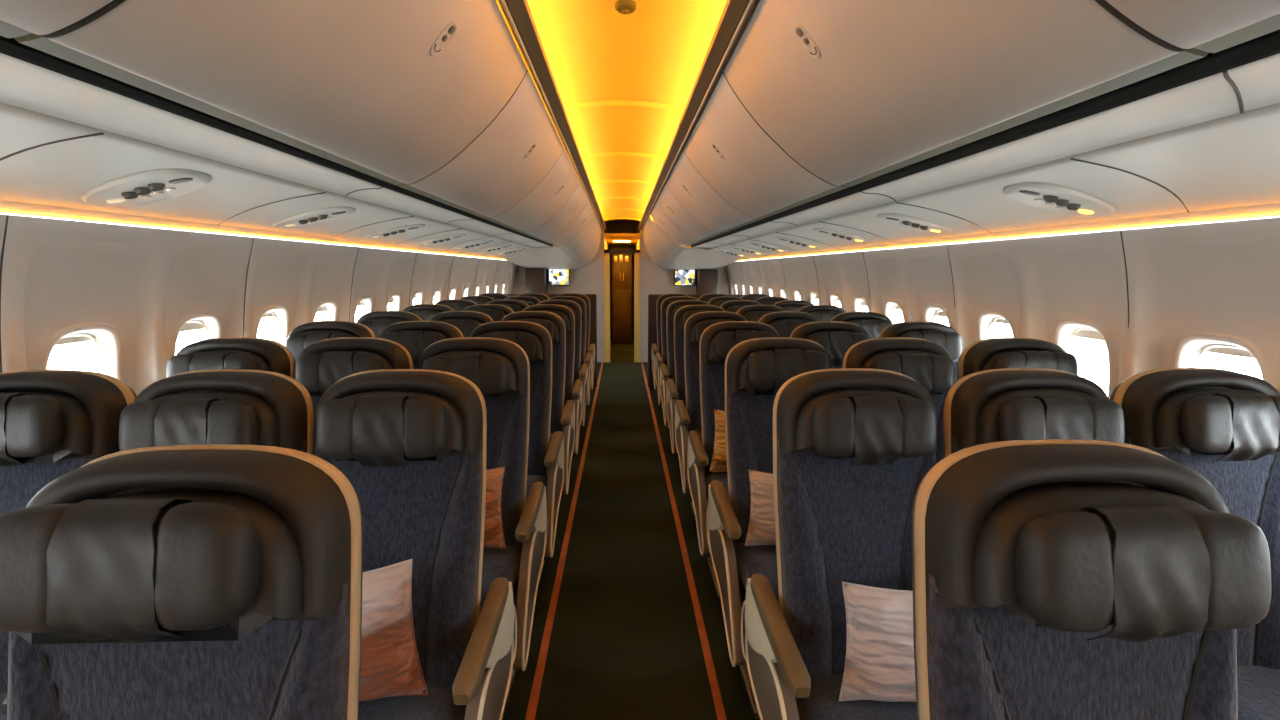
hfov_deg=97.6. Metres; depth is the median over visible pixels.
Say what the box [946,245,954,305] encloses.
trim
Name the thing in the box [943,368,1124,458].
passenger seat
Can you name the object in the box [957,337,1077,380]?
passenger seat
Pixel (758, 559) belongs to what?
seat cushion
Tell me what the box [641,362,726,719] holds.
trim
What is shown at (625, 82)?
ceiling
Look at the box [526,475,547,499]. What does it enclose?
seat cushion
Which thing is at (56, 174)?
overhead service panel
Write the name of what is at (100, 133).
trim
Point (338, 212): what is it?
speaker grille
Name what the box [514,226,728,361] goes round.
wall
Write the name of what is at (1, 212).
light strip
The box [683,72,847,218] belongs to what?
bin
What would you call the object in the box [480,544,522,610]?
seat cushion
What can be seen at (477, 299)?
passenger seat
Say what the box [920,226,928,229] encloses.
air vent
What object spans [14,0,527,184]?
bin
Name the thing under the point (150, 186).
air vent
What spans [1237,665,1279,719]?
seat cushion
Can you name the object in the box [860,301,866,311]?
window
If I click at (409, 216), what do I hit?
trim
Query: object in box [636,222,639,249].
trim
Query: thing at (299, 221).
air vent
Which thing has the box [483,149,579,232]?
bin
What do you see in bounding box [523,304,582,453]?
passenger seat
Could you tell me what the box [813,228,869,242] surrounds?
panel
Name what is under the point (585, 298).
passenger seat
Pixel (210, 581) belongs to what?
passenger seat
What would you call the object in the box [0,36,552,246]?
trim
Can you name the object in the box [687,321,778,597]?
passenger seat
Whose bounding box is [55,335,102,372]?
window
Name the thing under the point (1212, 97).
trim
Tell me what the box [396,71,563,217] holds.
bin
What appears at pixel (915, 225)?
air vent
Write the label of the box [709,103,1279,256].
overhead service panel
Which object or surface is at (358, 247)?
trim
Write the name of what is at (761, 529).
pillow
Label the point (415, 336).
passenger seat
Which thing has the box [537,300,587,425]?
passenger seat
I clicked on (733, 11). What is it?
trim
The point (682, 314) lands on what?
passenger seat
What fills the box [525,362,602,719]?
trim
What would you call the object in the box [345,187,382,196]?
trim
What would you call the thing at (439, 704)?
seat cushion
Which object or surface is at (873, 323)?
passenger seat
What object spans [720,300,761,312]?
passenger seat
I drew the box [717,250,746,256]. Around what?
panel
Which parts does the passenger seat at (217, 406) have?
armrest, headrest plate, backrest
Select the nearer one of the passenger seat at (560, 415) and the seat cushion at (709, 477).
the seat cushion at (709, 477)
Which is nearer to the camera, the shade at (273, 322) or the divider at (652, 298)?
the shade at (273, 322)
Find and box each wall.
[0,214,517,395]
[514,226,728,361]
[605,223,638,232]
[608,232,635,340]
[725,217,1279,399]
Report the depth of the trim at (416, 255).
4.54 m
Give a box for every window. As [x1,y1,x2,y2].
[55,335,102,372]
[180,321,207,340]
[262,312,278,340]
[317,306,328,320]
[358,302,365,317]
[389,299,393,310]
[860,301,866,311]
[892,305,900,322]
[934,311,945,322]
[989,318,1008,337]
[1069,329,1103,375]
[1195,345,1254,367]
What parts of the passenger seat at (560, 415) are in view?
headrest plate, backrest, armrest, panel, edge trim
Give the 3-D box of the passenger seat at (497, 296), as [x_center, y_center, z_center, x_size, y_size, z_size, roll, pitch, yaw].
[-1.662,-0.098,6.159,0.443,1.250,0.619,0,9,-2]
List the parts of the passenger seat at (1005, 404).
backrest, headrest plate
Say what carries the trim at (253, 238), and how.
attached to the wall at (132, 290)
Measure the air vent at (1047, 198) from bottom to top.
0.024 m
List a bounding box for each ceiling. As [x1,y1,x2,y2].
[527,0,726,222]
[604,233,639,244]
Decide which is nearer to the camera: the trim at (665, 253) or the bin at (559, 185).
the bin at (559, 185)
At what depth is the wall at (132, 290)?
2.11 m
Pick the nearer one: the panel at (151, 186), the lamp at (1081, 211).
the panel at (151, 186)
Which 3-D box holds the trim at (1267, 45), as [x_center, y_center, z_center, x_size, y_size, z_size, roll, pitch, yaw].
[0.737,-0.665,2.092,0.095,0.097,9.490,0,9,-2]
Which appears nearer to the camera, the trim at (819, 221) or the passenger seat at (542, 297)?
the trim at (819, 221)
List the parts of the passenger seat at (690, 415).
edge trim, panel, armrest, backrest, headrest plate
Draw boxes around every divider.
[506,294,596,390]
[648,294,742,390]
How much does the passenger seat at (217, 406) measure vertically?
1.250 m
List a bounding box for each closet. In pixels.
[525,269,546,293]
[696,269,717,293]
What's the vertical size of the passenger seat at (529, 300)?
1.250 m
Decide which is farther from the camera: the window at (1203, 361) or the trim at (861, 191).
the trim at (861, 191)
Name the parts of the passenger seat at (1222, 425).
backrest, headrest plate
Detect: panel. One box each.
[81,168,211,206]
[273,206,355,228]
[363,224,424,238]
[417,234,465,245]
[452,240,491,249]
[476,245,511,252]
[495,248,525,254]
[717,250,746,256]
[731,247,763,254]
[749,242,787,251]
[774,237,820,248]
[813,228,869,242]
[877,213,951,233]
[1003,182,1114,216]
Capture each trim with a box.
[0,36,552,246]
[0,53,556,247]
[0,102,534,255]
[0,132,103,160]
[0,200,502,258]
[0,216,8,372]
[217,192,325,224]
[243,238,253,336]
[330,216,413,237]
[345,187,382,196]
[349,247,358,320]
[395,229,459,244]
[409,255,416,305]
[493,215,601,268]
[496,0,605,228]
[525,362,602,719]
[604,222,607,248]
[604,249,639,253]
[604,250,609,361]
[634,251,639,361]
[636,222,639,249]
[638,0,758,229]
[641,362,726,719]
[642,215,751,269]
[678,53,1279,248]
[691,29,1279,246]
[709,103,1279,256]
[738,203,1279,260]
[819,221,895,242]
[861,191,895,200]
[896,202,990,232]
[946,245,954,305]
[1070,158,1188,212]
[1120,231,1128,328]
[1223,71,1243,113]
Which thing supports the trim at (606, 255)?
attached to the wall at (654, 279)
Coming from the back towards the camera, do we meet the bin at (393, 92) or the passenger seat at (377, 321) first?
the passenger seat at (377, 321)
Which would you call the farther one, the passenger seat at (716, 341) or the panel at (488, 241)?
the panel at (488, 241)
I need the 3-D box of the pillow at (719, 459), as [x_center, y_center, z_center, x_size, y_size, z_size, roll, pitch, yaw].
[0.494,0.397,2.678,0.323,0.318,0.138,1,9,3]
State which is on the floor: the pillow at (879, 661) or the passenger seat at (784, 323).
the passenger seat at (784, 323)
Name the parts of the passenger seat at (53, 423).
headrest plate, backrest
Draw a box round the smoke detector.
[615,0,635,13]
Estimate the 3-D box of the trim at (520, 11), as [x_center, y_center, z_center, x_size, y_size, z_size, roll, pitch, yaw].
[-0.381,-1.183,3.142,0.080,0.036,11.800,0,9,-2]
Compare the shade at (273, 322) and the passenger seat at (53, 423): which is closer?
the passenger seat at (53, 423)
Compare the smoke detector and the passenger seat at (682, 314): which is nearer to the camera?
the smoke detector
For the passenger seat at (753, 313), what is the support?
on the floor
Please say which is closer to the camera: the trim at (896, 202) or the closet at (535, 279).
the trim at (896, 202)
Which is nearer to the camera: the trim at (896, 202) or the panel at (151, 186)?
the panel at (151, 186)
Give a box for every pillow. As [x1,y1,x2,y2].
[359,559,427,700]
[484,467,505,548]
[709,409,726,471]
[745,470,775,545]
[839,582,915,701]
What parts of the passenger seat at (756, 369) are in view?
edge trim, edge trim, armrest, panel, seat frame, foot rail, backrest, headrest plate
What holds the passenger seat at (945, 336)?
on the floor
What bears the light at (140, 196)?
attached to the panel at (151, 186)
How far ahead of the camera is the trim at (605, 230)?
9.85 m
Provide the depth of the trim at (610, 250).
9.01 m
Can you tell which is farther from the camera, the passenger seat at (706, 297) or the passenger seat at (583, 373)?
the passenger seat at (706, 297)
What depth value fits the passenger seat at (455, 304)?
4.83 m
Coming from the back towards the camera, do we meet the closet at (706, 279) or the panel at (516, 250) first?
the closet at (706, 279)
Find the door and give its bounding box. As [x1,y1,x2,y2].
[612,248,631,343]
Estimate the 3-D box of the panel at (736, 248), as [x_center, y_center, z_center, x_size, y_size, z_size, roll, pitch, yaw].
[1.150,-1.172,5.972,0.435,0.092,0.215,-4,10,-23]
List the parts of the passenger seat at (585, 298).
backrest, panel, armrest, edge trim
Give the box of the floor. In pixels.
[503,341,759,719]
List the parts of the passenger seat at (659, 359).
edge trim, panel, armrest, backrest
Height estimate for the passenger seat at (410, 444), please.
1.250 m
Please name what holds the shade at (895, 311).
attached to the window at (895, 310)
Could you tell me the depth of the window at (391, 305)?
4.45 m
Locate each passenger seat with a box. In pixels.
[0,370,136,719]
[0,444,362,719]
[1,369,314,714]
[166,337,295,378]
[286,321,374,362]
[295,337,412,413]
[314,369,516,719]
[357,311,421,337]
[379,321,462,368]
[403,304,453,320]
[417,337,546,719]
[430,311,493,336]
[436,299,477,310]
[460,296,494,303]
[463,304,513,320]
[470,321,563,584]
[478,293,508,299]
[487,299,528,311]
[501,311,574,494]
[505,296,540,305]
[518,293,549,300]
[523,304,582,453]
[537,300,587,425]
[548,296,591,405]
[558,293,594,389]
[652,294,689,409]
[655,296,697,427]
[660,300,709,425]
[666,305,724,466]
[675,311,746,520]
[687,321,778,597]
[698,294,729,302]
[706,337,833,718]
[708,296,742,306]
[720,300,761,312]
[736,305,784,321]
[740,294,769,300]
[741,368,936,719]
[755,297,787,304]
[758,311,818,337]
[774,300,812,311]
[790,321,870,368]
[797,305,845,320]
[830,312,892,338]
[842,337,953,463]
[878,321,961,382]
[912,440,1271,719]
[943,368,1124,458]
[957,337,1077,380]
[1110,368,1279,719]
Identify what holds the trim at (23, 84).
attached to the wall
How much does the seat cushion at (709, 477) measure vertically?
0.131 m
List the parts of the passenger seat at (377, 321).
headrest plate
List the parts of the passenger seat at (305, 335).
headrest plate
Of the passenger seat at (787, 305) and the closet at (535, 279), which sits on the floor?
the passenger seat at (787, 305)
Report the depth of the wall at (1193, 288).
2.07 m
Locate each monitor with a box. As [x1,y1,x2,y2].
[548,269,569,285]
[674,269,694,285]
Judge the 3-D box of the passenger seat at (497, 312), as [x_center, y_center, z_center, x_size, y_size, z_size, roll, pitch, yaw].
[-1.150,0.236,4.071,0.443,1.250,0.619,0,9,-2]
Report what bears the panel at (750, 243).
attached to the wall at (1193, 288)
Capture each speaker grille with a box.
[169,178,192,183]
[331,211,345,214]
[1019,190,1039,195]
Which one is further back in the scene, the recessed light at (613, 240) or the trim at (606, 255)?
the recessed light at (613, 240)
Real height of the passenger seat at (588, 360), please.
1.250 m
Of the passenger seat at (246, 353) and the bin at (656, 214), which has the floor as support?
the passenger seat at (246, 353)
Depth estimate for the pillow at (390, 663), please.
1.22 m
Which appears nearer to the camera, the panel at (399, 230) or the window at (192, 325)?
the window at (192, 325)
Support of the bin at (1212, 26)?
attached to the ceiling at (625, 82)
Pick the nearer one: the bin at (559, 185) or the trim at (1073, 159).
the trim at (1073, 159)
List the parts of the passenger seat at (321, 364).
backrest, headrest plate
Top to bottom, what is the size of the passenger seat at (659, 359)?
1.250 m
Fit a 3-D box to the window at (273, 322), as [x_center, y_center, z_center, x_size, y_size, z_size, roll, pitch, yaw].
[-1.937,-0.087,2.865,0.069,0.322,0.226,0,9,-2]
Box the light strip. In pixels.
[0,211,1279,261]
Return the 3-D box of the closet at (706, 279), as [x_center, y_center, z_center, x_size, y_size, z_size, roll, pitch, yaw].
[1.072,-0.691,9.062,0.300,1.530,0.345,0,9,-2]
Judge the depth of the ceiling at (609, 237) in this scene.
9.35 m
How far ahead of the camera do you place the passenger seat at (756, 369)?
2.06 m
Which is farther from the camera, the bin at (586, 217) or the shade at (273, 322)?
the bin at (586, 217)
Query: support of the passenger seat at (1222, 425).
on the floor
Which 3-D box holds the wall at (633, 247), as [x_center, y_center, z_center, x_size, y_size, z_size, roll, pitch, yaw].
[-0.389,-1.559,12.028,0.800,2.300,0.060,0,9,-2]
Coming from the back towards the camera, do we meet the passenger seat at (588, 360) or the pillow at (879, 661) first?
the passenger seat at (588, 360)
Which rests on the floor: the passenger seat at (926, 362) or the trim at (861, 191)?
the passenger seat at (926, 362)
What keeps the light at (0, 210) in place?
attached to the wall at (132, 290)
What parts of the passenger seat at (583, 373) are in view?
headrest plate, backrest, armrest, panel, edge trim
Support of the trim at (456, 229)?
attached to the wall at (132, 290)
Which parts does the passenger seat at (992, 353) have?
headrest plate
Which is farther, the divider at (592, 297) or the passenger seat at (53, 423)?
the divider at (592, 297)
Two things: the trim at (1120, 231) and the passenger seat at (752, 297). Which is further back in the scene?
the passenger seat at (752, 297)
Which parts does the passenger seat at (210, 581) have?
headrest plate, backrest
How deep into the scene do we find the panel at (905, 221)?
2.54 m
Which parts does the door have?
door, panel, door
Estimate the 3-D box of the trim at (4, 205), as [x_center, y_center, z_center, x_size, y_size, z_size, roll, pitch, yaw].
[-1.700,-0.680,3.178,0.028,0.033,11.800,0,9,-2]
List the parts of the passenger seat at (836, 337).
headrest plate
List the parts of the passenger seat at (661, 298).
edge trim, panel, armrest, backrest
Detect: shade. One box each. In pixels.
[55,336,102,358]
[262,313,278,328]
[892,306,900,317]
[1069,330,1103,348]
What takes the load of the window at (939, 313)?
in the wall at (1193, 288)
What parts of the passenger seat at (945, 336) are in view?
headrest plate, backrest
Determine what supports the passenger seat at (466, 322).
on the floor
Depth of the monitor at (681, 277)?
9.02 m
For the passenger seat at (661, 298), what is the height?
1.250 m
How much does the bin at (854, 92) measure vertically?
0.382 m
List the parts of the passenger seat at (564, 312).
headrest plate, backrest, armrest, panel, edge trim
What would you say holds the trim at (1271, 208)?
attached to the wall at (1193, 288)
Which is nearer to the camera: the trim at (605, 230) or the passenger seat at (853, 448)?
the passenger seat at (853, 448)
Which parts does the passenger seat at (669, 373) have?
edge trim, panel, armrest, backrest, headrest plate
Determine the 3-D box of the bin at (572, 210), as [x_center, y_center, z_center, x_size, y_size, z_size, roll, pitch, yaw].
[-0.708,-1.264,4.904,0.464,0.382,1.222,0,9,-2]
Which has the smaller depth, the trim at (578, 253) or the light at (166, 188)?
the light at (166, 188)
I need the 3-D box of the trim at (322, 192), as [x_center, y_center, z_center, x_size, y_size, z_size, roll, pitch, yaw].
[-1.389,-0.557,2.060,0.578,0.101,0.056,4,10,20]
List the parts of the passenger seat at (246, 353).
headrest plate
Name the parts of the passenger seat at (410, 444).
headrest plate, backrest, armrest, panel, edge trim, edge trim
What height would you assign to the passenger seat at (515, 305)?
1.250 m
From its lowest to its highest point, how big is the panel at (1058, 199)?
0.092 m
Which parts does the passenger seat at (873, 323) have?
headrest plate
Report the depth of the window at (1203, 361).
1.72 m
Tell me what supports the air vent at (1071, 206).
attached to the panel at (1058, 199)
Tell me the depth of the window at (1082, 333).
2.26 m
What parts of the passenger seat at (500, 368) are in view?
headrest plate, backrest, foot rail, seat frame, panel, armrest, edge trim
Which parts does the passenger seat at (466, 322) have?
headrest plate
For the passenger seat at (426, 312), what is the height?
1.250 m
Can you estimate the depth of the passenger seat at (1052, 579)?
0.74 m
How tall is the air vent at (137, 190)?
0.024 m
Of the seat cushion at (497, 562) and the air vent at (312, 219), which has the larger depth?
the air vent at (312, 219)
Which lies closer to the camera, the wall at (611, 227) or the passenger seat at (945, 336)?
the passenger seat at (945, 336)
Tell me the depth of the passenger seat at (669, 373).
4.90 m
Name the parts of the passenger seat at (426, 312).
headrest plate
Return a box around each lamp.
[106,199,124,203]
[1078,210,1093,213]
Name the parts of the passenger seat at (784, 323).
headrest plate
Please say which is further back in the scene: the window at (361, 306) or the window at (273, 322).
the window at (361, 306)
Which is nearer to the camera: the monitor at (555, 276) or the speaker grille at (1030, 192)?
the speaker grille at (1030, 192)
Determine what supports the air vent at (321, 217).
attached to the panel at (318, 216)
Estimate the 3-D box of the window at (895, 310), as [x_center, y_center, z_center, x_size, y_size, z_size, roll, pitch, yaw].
[1.746,-0.206,3.716,0.069,0.322,0.226,0,9,-2]
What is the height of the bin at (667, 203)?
0.382 m
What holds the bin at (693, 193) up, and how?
attached to the ceiling at (625, 82)
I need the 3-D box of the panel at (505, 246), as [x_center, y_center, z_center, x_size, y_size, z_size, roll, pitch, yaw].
[-1.516,-1.157,5.803,0.436,0.092,0.216,4,10,21]
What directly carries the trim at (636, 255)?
attached to the wall at (654, 279)
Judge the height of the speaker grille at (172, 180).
0.019 m
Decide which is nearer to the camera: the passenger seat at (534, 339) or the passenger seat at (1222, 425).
the passenger seat at (1222, 425)
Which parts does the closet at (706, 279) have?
door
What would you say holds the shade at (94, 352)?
attached to the window at (94, 352)
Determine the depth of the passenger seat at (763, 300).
5.64 m
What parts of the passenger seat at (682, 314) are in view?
edge trim, panel, armrest, backrest, headrest plate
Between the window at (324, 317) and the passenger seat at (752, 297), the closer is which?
the window at (324, 317)
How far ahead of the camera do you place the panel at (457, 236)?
4.06 m
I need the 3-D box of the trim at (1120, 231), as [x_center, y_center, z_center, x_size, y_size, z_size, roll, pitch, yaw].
[1.589,0.356,1.998,0.238,1.593,0.004,0,9,-2]
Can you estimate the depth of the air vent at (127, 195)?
1.55 m
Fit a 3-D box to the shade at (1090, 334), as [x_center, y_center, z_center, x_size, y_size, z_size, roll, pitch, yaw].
[1.777,-0.072,2.194,0.030,0.088,0.200,0,9,-2]
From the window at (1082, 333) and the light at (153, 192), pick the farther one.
the window at (1082, 333)
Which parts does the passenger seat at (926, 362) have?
headrest plate, backrest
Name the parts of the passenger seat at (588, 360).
backrest, armrest, panel, edge trim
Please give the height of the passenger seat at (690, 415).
1.250 m
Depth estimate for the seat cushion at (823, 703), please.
1.28 m
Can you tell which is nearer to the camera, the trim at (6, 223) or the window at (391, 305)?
the trim at (6, 223)
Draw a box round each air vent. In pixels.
[121,192,138,198]
[134,187,151,194]
[147,183,164,190]
[298,220,307,223]
[308,217,317,221]
[318,215,327,219]
[902,221,910,224]
[911,223,919,227]
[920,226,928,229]
[1043,195,1057,201]
[1055,199,1069,205]
[1066,203,1080,209]
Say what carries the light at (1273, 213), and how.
attached to the wall at (1193, 288)
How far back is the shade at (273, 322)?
2.94 m
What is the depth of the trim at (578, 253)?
7.94 m
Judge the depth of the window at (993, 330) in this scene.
2.78 m
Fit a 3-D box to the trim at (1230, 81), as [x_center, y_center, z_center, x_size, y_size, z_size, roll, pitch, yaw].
[0.929,-0.417,0.875,0.255,0.019,0.005,-7,12,-39]
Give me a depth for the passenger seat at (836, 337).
2.75 m
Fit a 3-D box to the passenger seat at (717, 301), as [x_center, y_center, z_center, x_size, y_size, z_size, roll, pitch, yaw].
[0.901,0.011,5.543,0.443,1.250,0.619,0,9,-2]
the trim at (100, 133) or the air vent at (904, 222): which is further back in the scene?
the air vent at (904, 222)
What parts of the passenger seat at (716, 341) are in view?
edge trim, armrest, panel, foot rail, backrest, headrest plate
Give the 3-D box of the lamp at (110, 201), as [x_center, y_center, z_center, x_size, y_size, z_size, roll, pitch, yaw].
[-1.498,-0.456,1.599,0.043,0.017,0.026,0,9,-2]
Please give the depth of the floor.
2.64 m
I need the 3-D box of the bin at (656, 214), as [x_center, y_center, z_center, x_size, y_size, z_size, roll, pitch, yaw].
[0.365,-1.465,6.144,0.464,0.382,1.222,0,9,-2]
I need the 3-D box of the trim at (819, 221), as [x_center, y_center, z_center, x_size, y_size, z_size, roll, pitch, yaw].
[1.244,-0.716,3.136,0.578,0.101,0.056,-4,10,-24]
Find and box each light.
[0,210,504,259]
[139,195,150,198]
[152,191,162,194]
[164,187,175,190]
[613,240,630,241]
[739,213,1279,260]
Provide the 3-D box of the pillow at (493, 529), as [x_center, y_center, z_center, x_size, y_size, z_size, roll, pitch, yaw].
[-0.622,0.519,1.941,0.305,0.278,0.137,-1,9,-10]
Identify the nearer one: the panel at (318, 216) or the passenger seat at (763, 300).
the panel at (318, 216)
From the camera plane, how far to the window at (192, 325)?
2.40 m
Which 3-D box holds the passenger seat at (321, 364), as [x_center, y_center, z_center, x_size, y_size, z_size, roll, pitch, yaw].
[-1.079,0.570,1.969,0.443,1.250,0.619,0,9,-2]
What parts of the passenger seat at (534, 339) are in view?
headrest plate, backrest, panel, armrest, edge trim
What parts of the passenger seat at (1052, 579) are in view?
backrest, headrest plate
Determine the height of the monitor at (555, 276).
0.270 m
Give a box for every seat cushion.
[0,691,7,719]
[358,682,466,719]
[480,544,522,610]
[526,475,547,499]
[704,473,728,497]
[733,542,778,602]
[795,673,916,719]
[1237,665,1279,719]
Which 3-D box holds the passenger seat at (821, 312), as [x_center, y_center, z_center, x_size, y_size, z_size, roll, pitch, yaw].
[1.411,0.234,4.157,0.443,1.250,0.619,0,9,-2]
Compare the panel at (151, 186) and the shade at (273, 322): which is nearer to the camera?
the panel at (151, 186)
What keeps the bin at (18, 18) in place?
attached to the ceiling at (625, 82)
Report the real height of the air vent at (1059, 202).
0.024 m
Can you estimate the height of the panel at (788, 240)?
0.092 m
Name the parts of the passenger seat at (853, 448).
edge trim, edge trim, panel, armrest, backrest, headrest plate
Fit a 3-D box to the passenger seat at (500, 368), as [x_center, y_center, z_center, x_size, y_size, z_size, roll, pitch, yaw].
[-0.615,0.565,2.014,0.491,1.250,0.678,0,9,-2]
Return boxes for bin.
[0,0,125,37]
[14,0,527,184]
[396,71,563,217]
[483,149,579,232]
[523,183,588,240]
[544,203,594,246]
[650,204,700,246]
[656,184,722,240]
[666,150,760,232]
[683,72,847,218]
[723,0,1208,186]
[1095,0,1279,52]
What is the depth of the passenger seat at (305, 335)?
2.73 m

